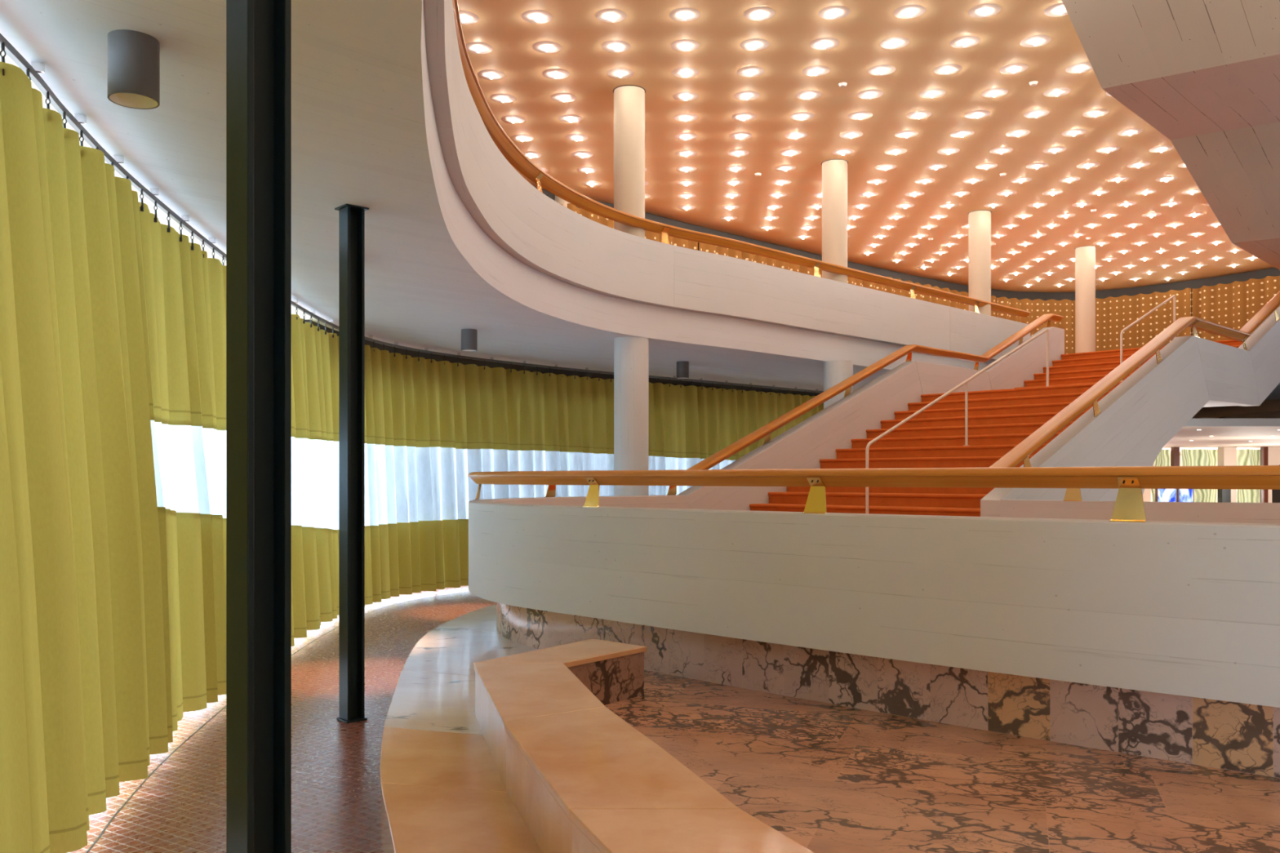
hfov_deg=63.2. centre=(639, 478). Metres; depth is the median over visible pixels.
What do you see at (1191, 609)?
parapet
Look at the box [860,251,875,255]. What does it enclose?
bulb
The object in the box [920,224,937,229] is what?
bulb
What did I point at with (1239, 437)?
ceiling
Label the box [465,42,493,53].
bulb
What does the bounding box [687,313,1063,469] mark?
handrail
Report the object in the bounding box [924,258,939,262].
bulb
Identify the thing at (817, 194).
bulb
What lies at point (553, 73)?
bulb
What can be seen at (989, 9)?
bulb
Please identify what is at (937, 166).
bulb
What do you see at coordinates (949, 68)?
bulb
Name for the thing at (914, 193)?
bulb
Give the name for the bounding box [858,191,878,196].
bulb
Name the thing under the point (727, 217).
bulb
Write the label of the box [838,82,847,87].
ceiling detector
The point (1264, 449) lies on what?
wooden post
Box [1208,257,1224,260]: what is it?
bulb
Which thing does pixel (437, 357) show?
trim
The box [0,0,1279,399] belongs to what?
ceiling
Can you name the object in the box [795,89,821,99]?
bulb
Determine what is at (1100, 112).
bulb
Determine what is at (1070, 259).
bulb
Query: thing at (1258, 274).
wall
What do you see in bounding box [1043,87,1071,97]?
bulb
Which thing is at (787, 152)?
bulb
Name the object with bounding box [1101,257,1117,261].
bulb
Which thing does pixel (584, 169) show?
bulb
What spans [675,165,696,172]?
bulb
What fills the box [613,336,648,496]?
round column
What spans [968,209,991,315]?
round column
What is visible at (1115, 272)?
bulb
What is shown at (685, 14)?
bulb
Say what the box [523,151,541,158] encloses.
bulb
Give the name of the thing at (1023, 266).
bulb
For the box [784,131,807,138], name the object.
bulb
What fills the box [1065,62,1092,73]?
bulb
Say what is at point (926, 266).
bulb
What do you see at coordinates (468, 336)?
ceiling light
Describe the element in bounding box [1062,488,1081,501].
bracket
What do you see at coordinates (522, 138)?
bulb
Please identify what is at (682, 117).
bulb
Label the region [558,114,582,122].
bulb
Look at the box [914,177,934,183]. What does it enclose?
bulb
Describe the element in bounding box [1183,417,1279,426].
trim
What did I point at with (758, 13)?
bulb
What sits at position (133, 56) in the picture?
ceiling light
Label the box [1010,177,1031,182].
bulb
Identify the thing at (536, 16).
bulb
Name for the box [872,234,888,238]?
bulb
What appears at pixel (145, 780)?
trim
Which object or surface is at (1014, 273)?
bulb
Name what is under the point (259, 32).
steel column
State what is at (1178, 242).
bulb
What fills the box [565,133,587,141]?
bulb
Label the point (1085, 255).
round column
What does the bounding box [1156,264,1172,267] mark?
bulb
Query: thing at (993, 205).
bulb
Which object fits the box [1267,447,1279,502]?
wall
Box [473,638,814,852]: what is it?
bench
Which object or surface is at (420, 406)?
curtain
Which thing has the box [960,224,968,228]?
bulb
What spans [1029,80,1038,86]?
ceiling detector
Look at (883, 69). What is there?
bulb
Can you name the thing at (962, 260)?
bulb
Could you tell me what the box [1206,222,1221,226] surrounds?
bulb
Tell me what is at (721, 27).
ceiling
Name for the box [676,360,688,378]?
downlight
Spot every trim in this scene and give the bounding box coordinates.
[85,591,468,852]
[304,319,823,396]
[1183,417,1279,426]
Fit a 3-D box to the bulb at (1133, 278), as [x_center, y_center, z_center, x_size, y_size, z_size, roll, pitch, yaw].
[11.529,-4.627,24.205,0.310,0.046,0.310,0,0,0]
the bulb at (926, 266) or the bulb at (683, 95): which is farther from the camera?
the bulb at (926, 266)
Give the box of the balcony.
[1062,0,1279,270]
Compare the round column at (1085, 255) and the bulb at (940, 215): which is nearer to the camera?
the bulb at (940, 215)
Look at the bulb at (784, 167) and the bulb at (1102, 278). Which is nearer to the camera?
the bulb at (784, 167)
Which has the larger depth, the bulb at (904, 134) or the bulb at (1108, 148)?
the bulb at (1108, 148)
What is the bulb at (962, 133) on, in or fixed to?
attached to the ceiling at (721, 27)
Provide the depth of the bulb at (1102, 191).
16.88 m
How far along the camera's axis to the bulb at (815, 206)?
17.76 m
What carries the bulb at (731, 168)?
attached to the ceiling at (721, 27)
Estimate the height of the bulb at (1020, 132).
0.046 m
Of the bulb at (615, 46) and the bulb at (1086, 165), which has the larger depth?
the bulb at (1086, 165)
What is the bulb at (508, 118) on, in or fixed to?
attached to the ceiling at (721, 27)
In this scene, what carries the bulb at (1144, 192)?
attached to the ceiling at (721, 27)
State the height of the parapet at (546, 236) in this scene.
0.746 m
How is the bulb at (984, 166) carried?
attached to the ceiling at (721, 27)
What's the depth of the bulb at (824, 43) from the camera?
11.11 m
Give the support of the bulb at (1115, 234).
attached to the ceiling at (721, 27)
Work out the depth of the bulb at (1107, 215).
18.34 m
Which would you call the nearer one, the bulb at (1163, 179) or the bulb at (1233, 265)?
the bulb at (1163, 179)
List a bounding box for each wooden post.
[1170,447,1179,466]
[1261,446,1267,502]
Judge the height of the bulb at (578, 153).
0.046 m
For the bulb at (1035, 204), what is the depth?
17.63 m
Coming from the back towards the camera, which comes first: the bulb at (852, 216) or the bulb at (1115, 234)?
the bulb at (1115, 234)
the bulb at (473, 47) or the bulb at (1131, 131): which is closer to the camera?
the bulb at (473, 47)
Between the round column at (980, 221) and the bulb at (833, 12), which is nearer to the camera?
the bulb at (833, 12)
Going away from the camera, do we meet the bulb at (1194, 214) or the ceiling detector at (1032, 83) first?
the ceiling detector at (1032, 83)
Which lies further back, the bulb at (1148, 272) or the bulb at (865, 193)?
the bulb at (1148, 272)
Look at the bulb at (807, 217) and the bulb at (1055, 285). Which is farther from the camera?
the bulb at (1055, 285)
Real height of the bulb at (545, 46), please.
0.046 m
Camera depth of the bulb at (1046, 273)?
23.52 m
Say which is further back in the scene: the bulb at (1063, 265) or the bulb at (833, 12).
the bulb at (1063, 265)
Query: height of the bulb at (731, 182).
0.046 m
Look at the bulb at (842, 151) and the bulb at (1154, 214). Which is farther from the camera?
the bulb at (1154, 214)
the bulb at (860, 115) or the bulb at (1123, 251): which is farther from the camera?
the bulb at (1123, 251)
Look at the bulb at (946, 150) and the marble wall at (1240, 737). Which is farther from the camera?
the bulb at (946, 150)
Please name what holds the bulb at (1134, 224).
attached to the ceiling at (721, 27)
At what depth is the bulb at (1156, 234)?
19.79 m
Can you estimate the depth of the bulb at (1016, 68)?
11.78 m
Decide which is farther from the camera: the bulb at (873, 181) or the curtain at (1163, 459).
the curtain at (1163, 459)
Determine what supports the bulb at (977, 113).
attached to the ceiling at (721, 27)
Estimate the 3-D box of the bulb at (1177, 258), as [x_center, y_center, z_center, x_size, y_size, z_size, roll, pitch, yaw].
[11.424,-4.627,21.980,0.310,0.046,0.310,0,0,0]
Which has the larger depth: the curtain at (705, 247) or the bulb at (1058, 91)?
the curtain at (705, 247)
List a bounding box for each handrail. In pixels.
[452,0,1031,317]
[467,465,1279,522]
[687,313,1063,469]
[989,290,1279,467]
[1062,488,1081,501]
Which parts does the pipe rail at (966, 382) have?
post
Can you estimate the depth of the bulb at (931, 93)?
12.55 m
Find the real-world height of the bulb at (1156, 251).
0.046 m
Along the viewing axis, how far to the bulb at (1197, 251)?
21.25 m
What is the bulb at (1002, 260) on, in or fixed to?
attached to the ceiling at (721, 27)
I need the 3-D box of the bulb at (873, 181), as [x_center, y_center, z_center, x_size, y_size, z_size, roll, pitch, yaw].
[3.706,-4.627,16.270,0.310,0.046,0.310,0,0,0]
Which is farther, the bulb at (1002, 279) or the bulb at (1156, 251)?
the bulb at (1002, 279)
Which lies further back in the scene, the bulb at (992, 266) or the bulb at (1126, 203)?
the bulb at (992, 266)
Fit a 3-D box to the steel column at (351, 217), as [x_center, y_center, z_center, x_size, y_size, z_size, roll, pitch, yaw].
[-1.790,-0.090,6.460,0.155,3.180,0.155,0,0,-43]
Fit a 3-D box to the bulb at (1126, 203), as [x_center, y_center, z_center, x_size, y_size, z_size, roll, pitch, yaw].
[8.239,-4.627,17.619,0.310,0.046,0.310,0,0,0]
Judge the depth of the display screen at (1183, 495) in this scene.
26.30 m
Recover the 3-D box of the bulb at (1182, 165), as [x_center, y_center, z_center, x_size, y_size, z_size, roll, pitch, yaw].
[8.134,-4.627,15.394,0.310,0.046,0.310,0,0,0]
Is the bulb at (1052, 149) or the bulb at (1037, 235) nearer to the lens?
the bulb at (1052, 149)
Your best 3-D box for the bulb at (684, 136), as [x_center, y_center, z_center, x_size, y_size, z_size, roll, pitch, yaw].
[0.625,-4.627,14.134,0.310,0.046,0.310,0,0,0]
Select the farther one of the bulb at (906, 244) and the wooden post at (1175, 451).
the wooden post at (1175, 451)
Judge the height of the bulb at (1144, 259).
0.046 m
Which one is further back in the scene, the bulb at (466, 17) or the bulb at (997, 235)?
the bulb at (997, 235)
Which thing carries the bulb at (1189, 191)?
attached to the ceiling at (721, 27)
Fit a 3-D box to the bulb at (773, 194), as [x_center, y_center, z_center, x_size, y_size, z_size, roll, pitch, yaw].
[2.253,-4.627,17.056,0.310,0.046,0.310,0,0,0]
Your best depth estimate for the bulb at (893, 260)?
22.11 m
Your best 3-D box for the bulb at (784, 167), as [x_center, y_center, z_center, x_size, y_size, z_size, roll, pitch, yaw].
[2.183,-4.627,15.573,0.310,0.046,0.310,0,0,0]
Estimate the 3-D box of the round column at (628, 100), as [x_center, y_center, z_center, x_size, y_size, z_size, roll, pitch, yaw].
[-0.128,-3.430,12.480,0.392,2.440,0.392,0,0,0]
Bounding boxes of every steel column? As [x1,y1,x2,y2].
[226,0,291,852]
[334,203,368,723]
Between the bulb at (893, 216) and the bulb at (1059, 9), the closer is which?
the bulb at (1059, 9)
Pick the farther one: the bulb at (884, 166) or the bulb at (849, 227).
the bulb at (849, 227)
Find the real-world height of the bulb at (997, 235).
0.046 m
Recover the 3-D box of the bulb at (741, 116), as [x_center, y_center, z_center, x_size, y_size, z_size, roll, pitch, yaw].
[1.335,-4.627,13.370,0.310,0.046,0.310,0,0,0]
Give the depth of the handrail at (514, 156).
12.21 m
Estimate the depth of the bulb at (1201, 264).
22.71 m
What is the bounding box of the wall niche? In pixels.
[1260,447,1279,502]
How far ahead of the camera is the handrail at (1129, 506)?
5.15 m
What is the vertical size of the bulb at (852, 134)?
0.046 m
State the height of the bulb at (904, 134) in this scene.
0.046 m
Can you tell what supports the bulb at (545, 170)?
attached to the ceiling at (721, 27)
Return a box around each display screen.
[1155,488,1177,502]
[1177,488,1194,502]
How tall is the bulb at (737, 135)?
0.046 m
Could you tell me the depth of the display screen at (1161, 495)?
26.30 m
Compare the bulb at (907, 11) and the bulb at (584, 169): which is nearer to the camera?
the bulb at (907, 11)
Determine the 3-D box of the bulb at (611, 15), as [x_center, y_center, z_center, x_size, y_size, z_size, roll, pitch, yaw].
[-0.293,-4.627,10.448,0.310,0.046,0.310,0,0,0]
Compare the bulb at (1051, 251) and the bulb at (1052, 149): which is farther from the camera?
the bulb at (1051, 251)
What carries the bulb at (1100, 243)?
attached to the ceiling at (721, 27)
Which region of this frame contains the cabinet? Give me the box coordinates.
[1217,488,1231,502]
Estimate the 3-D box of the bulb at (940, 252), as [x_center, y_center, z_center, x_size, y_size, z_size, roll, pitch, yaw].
[6.182,-4.627,21.394,0.310,0.046,0.310,0,0,0]
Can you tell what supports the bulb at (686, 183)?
attached to the ceiling at (721, 27)
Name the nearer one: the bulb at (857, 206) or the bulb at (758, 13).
the bulb at (758, 13)
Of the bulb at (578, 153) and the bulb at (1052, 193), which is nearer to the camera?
the bulb at (578, 153)
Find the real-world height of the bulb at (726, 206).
0.046 m
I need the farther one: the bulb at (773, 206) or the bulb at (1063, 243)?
the bulb at (1063, 243)
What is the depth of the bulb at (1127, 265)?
22.71 m
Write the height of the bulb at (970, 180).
0.046 m
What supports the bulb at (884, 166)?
attached to the ceiling at (721, 27)
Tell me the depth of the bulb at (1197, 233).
19.75 m
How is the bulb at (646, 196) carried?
attached to the ceiling at (721, 27)
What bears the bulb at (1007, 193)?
attached to the ceiling at (721, 27)
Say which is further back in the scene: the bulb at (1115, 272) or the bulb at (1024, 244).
the bulb at (1115, 272)
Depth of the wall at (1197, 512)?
8.29 m
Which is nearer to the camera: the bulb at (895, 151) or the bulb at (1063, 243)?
the bulb at (895, 151)
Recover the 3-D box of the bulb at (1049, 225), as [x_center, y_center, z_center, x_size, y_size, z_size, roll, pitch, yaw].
[7.565,-4.627,19.125,0.310,0.046,0.310,0,0,0]
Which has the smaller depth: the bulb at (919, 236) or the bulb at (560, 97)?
the bulb at (560, 97)
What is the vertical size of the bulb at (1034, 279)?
0.046 m
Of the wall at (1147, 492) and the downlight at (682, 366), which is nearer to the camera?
the downlight at (682, 366)
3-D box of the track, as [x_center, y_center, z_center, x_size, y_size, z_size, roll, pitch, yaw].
[0.716,-1.647,11.922,7.627,0.063,31.103,0,0,20]
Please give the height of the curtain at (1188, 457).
2.240 m
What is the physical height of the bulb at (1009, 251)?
0.046 m
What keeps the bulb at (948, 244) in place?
attached to the ceiling at (721, 27)
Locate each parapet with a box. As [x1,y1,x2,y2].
[422,0,1030,360]
[468,494,1279,707]
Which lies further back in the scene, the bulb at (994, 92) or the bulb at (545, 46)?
the bulb at (994, 92)
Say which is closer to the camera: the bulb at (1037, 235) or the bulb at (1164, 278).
the bulb at (1037, 235)
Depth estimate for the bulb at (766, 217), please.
18.52 m
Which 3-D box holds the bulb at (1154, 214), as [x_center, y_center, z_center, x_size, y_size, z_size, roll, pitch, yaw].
[9.018,-4.627,18.339,0.310,0.046,0.310,0,0,0]
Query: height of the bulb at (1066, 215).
0.046 m
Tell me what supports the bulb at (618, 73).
attached to the ceiling at (721, 27)
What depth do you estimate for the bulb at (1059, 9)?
10.32 m
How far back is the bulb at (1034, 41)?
11.05 m
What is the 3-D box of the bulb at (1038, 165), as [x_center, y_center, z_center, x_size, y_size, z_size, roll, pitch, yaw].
[5.903,-4.627,15.461,0.310,0.046,0.310,0,0,0]
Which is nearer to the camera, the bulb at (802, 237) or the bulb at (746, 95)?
the bulb at (746, 95)
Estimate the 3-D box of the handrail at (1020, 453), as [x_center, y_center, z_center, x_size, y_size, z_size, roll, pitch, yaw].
[6.599,-1.431,12.576,9.730,2.953,0.212,0,0,-44]
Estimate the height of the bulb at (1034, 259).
0.046 m
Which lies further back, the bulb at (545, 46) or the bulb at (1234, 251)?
the bulb at (1234, 251)
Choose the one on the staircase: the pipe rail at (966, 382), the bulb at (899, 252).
the pipe rail at (966, 382)
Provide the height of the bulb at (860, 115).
0.046 m
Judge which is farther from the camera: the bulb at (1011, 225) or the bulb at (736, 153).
the bulb at (1011, 225)
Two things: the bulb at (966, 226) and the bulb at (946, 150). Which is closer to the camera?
the bulb at (946, 150)
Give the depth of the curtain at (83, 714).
4.33 m
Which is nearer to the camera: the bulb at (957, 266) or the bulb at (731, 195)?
the bulb at (731, 195)
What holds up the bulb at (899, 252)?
attached to the ceiling at (721, 27)
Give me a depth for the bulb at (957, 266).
22.84 m
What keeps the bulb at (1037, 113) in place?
attached to the ceiling at (721, 27)
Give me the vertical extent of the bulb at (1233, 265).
0.046 m
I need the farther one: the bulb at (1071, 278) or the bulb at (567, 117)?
the bulb at (1071, 278)
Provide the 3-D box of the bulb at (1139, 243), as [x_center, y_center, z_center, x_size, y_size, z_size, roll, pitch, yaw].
[9.867,-4.627,20.541,0.310,0.046,0.310,0,0,0]
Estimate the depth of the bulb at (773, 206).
17.79 m
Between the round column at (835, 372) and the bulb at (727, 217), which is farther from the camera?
the bulb at (727, 217)
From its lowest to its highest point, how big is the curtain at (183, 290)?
3.052 m
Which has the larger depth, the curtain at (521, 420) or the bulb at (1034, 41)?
the curtain at (521, 420)
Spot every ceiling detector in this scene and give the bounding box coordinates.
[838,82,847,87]
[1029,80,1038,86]
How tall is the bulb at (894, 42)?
0.046 m
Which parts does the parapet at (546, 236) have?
parapet panel, parapet panel, parapet panel, parapet panel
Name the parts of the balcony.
soffit panel, soffit panel, soffit panel, soffit panel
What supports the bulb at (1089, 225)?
attached to the ceiling at (721, 27)
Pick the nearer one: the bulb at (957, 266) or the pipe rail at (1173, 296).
the pipe rail at (1173, 296)
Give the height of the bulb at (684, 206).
0.046 m
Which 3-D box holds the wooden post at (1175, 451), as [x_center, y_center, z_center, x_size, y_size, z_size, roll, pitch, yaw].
[13.739,0.350,26.700,0.146,2.300,0.160,0,0,0]
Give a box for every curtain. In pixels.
[0,41,168,852]
[125,175,381,742]
[369,341,468,599]
[464,358,823,502]
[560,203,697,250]
[698,242,866,287]
[866,276,995,316]
[996,288,1191,354]
[1191,275,1279,341]
[1236,448,1260,502]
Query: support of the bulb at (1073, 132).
attached to the ceiling at (721, 27)
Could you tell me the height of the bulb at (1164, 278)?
0.046 m
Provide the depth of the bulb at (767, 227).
19.24 m
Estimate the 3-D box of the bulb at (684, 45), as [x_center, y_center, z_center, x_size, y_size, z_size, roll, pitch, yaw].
[0.486,-4.627,11.167,0.310,0.046,0.310,0,0,0]
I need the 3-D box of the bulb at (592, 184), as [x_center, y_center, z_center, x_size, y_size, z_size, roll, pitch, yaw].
[-0.757,-4.627,16.403,0.310,0.046,0.310,0,0,0]
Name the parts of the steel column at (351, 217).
plate, plate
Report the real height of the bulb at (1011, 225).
0.046 m
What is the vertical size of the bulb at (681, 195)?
0.046 m
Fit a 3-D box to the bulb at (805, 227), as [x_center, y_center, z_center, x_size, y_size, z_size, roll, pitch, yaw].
[3.102,-4.627,19.259,0.310,0.046,0.310,0,0,0]
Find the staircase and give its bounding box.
[677,306,1279,517]
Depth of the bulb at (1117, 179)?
16.15 m
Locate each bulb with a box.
[458,10,479,24]
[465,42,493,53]
[477,69,505,79]
[489,93,515,102]
[501,115,524,123]
[511,133,533,142]
[521,9,552,23]
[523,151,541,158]
[533,40,561,53]
[539,167,548,172]
[542,68,568,79]
[551,93,576,102]
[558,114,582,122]
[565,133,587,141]
[571,151,593,157]
[577,166,597,173]
[582,181,601,186]
[595,8,626,22]
[601,40,630,52]
[607,67,634,78]
[644,193,650,198]
[669,7,700,21]
[671,39,699,51]
[671,66,698,77]
[672,91,698,101]
[674,113,697,121]
[675,132,697,140]
[675,150,697,156]
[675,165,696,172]
[676,180,696,186]
[677,193,695,198]
[677,204,695,209]
[720,204,738,209]
[720,215,737,220]
[722,192,741,198]
[724,179,743,185]
[725,165,746,171]
[727,149,749,156]
[729,132,752,139]
[731,112,755,120]
[733,90,759,100]
[737,66,764,76]
[740,38,768,50]
[743,6,774,20]
[759,225,775,230]
[761,215,778,220]
[764,204,782,209]
[768,192,786,197]
[771,179,791,185]
[775,164,795,171]
[779,149,801,155]
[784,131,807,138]
[789,111,813,120]
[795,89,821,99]
[795,235,811,239]
[799,225,815,230]
[802,65,830,75]
[803,215,821,219]
[808,204,822,208]
[809,37,839,49]
[813,191,822,197]
[818,5,849,19]
[831,148,853,155]
[840,130,862,138]
[847,214,862,219]
[847,225,856,229]
[848,111,872,119]
[852,204,870,208]
[857,89,883,98]
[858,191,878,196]
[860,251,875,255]
[866,178,887,184]
[866,243,882,247]
[867,64,895,75]
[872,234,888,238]
[875,164,896,170]
[880,36,909,48]
[880,224,897,229]
[884,147,906,155]
[887,214,905,219]
[889,258,904,262]
[893,4,925,18]
[894,130,918,137]
[895,203,914,208]
[896,251,911,254]
[903,243,919,246]
[904,191,924,196]
[906,111,931,119]
[911,234,928,238]
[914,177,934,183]
[916,265,931,269]
[919,88,945,97]
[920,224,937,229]
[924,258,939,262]
[925,163,946,169]
[929,213,947,218]
[933,63,961,75]
[933,250,948,254]
[937,147,959,154]
[939,203,958,208]
[942,242,957,246]
[942,271,956,275]
[950,35,980,48]
[950,129,973,137]
[951,191,970,195]
[951,233,967,238]
[951,265,965,268]
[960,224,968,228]
[960,257,968,262]
[962,177,982,183]
[964,110,990,118]
[968,3,1000,17]
[975,163,997,169]
[981,88,1008,97]
[983,202,1002,208]
[990,146,1013,154]
[991,233,1007,237]
[991,265,999,268]
[995,257,1010,262]
[996,190,1016,195]
[999,62,1028,74]
[999,278,1013,281]
[1001,223,1019,228]
[1005,128,1030,137]
[1005,250,1021,253]
[1008,271,1022,275]
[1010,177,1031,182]
[1013,213,1032,218]
[1017,242,1033,246]
[1019,265,1034,268]
[1020,35,1051,47]
[1021,284,1034,287]
[1023,109,1049,118]
[1026,162,1048,168]
[1027,202,1047,207]
[1029,233,1046,237]
[1030,257,1045,261]
[1031,278,1045,280]
[1042,190,1062,195]
[1042,223,1060,227]
[1042,249,1057,253]
[1042,271,1056,275]
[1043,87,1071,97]
[1043,146,1066,153]
[1044,2,1067,16]
[1052,284,1066,286]
[1053,264,1068,268]
[1054,241,1071,245]
[1056,213,1075,217]
[1058,177,1079,182]
[1061,128,1086,136]
[1063,277,1075,280]
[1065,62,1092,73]
[1066,257,1075,261]
[1068,232,1085,237]
[1071,201,1091,207]
[1076,162,1098,168]
[1082,108,1108,117]
[1083,223,1101,227]
[1088,189,1109,195]
[1093,241,1110,245]
[1095,277,1110,280]
[1096,146,1119,152]
[1098,213,1118,217]
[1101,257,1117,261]
[1106,176,1128,182]
[1107,232,1125,236]
[1108,271,1123,274]
[1115,249,1132,253]
[1116,201,1136,206]
[1117,128,1142,135]
[1122,264,1137,267]
[1124,222,1142,227]
[1127,161,1150,168]
[1128,277,1142,280]
[1130,241,1147,245]
[1134,189,1155,195]
[1137,257,1152,261]
[1142,212,1160,217]
[1142,271,1156,274]
[1147,232,1164,236]
[1149,145,1173,152]
[1152,249,1168,253]
[1155,176,1177,182]
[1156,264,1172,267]
[1160,201,1181,206]
[1160,277,1175,280]
[1164,222,1183,226]
[1168,240,1186,244]
[1172,257,1188,260]
[1175,271,1191,274]
[1177,162,1186,167]
[1181,188,1200,194]
[1184,212,1204,217]
[1186,231,1205,236]
[1189,248,1206,253]
[1191,263,1207,267]
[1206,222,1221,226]
[1207,240,1225,244]
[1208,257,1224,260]
[1226,248,1243,253]
[1226,263,1241,267]
[1244,256,1258,260]
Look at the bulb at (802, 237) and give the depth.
19.98 m
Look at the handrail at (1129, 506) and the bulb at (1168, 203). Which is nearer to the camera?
the handrail at (1129, 506)
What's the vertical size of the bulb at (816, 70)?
0.046 m
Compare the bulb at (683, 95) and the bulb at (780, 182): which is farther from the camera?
the bulb at (780, 182)
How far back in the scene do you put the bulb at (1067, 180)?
16.17 m
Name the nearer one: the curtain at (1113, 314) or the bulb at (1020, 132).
the bulb at (1020, 132)
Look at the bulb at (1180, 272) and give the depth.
23.43 m
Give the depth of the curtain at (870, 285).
23.83 m
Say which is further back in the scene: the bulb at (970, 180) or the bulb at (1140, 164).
the bulb at (970, 180)
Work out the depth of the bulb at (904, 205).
17.71 m
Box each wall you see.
[496,602,1279,777]
[534,186,1279,335]
[1000,499,1279,524]
[1142,417,1220,502]
[1220,410,1279,465]
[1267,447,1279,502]
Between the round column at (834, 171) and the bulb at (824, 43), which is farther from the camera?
the round column at (834, 171)
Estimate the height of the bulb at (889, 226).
0.046 m
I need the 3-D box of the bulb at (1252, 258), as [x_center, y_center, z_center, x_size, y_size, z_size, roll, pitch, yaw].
[12.912,-4.627,21.936,0.310,0.046,0.310,0,0,0]
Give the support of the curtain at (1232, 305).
on the floor
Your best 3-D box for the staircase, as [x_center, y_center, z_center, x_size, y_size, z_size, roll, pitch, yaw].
[6.085,-0.713,10.647,9.937,3.925,13.987,0,0,44]
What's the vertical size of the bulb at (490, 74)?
0.046 m
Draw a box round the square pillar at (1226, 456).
[1217,447,1236,502]
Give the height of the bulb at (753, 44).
0.046 m
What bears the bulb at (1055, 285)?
attached to the ceiling at (721, 27)
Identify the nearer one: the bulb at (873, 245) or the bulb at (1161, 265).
the bulb at (873, 245)
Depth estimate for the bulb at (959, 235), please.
19.89 m
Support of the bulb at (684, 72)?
attached to the ceiling at (721, 27)
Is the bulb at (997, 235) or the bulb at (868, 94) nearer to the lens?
the bulb at (868, 94)
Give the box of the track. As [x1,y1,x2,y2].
[0,33,822,392]
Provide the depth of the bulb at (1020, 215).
18.40 m
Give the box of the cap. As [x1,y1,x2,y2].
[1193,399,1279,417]
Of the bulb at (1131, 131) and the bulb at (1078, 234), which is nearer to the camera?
the bulb at (1131, 131)
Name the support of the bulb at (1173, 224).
attached to the ceiling at (721, 27)
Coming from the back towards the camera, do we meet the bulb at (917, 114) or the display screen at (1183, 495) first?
the display screen at (1183, 495)
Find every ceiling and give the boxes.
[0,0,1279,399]
[457,0,1274,292]
[1162,426,1279,454]
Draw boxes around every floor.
[67,586,496,852]
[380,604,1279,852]
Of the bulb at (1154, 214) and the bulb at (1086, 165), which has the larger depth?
the bulb at (1154, 214)
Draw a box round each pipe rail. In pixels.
[865,328,1048,513]
[1120,294,1175,382]
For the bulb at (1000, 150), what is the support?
attached to the ceiling at (721, 27)
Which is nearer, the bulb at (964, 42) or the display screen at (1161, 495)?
the bulb at (964, 42)
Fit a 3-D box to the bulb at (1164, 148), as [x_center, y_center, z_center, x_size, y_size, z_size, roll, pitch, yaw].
[7.356,-4.627,14.675,0.310,0.046,0.310,0,0,0]
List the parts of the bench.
panel, panel, seat, seat, panel, panel, seat, seat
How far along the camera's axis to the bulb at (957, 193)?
16.93 m
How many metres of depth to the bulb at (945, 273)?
23.61 m
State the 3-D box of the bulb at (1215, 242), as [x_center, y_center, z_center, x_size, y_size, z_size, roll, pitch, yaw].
[11.354,-4.627,20.497,0.310,0.046,0.310,0,0,0]
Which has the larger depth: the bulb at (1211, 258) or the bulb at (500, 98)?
the bulb at (1211, 258)
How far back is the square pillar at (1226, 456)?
26.55 m
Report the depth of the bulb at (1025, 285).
25.01 m
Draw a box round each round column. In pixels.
[555,195,569,207]
[613,84,645,238]
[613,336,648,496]
[821,159,848,283]
[823,360,853,408]
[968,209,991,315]
[1075,245,1096,353]
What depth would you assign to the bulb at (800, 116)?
13.34 m
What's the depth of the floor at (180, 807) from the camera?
5.49 m
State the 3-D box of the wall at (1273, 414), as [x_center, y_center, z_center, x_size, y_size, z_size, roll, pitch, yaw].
[19.900,-0.300,26.250,0.200,3.600,18.500,0,0,0]
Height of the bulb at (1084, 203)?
0.046 m
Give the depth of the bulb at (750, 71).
11.87 m
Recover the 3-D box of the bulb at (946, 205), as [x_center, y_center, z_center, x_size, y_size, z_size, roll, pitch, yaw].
[5.264,-4.627,17.709,0.310,0.046,0.310,0,0,0]
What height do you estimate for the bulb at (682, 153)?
0.046 m
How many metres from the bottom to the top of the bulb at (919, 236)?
0.046 m

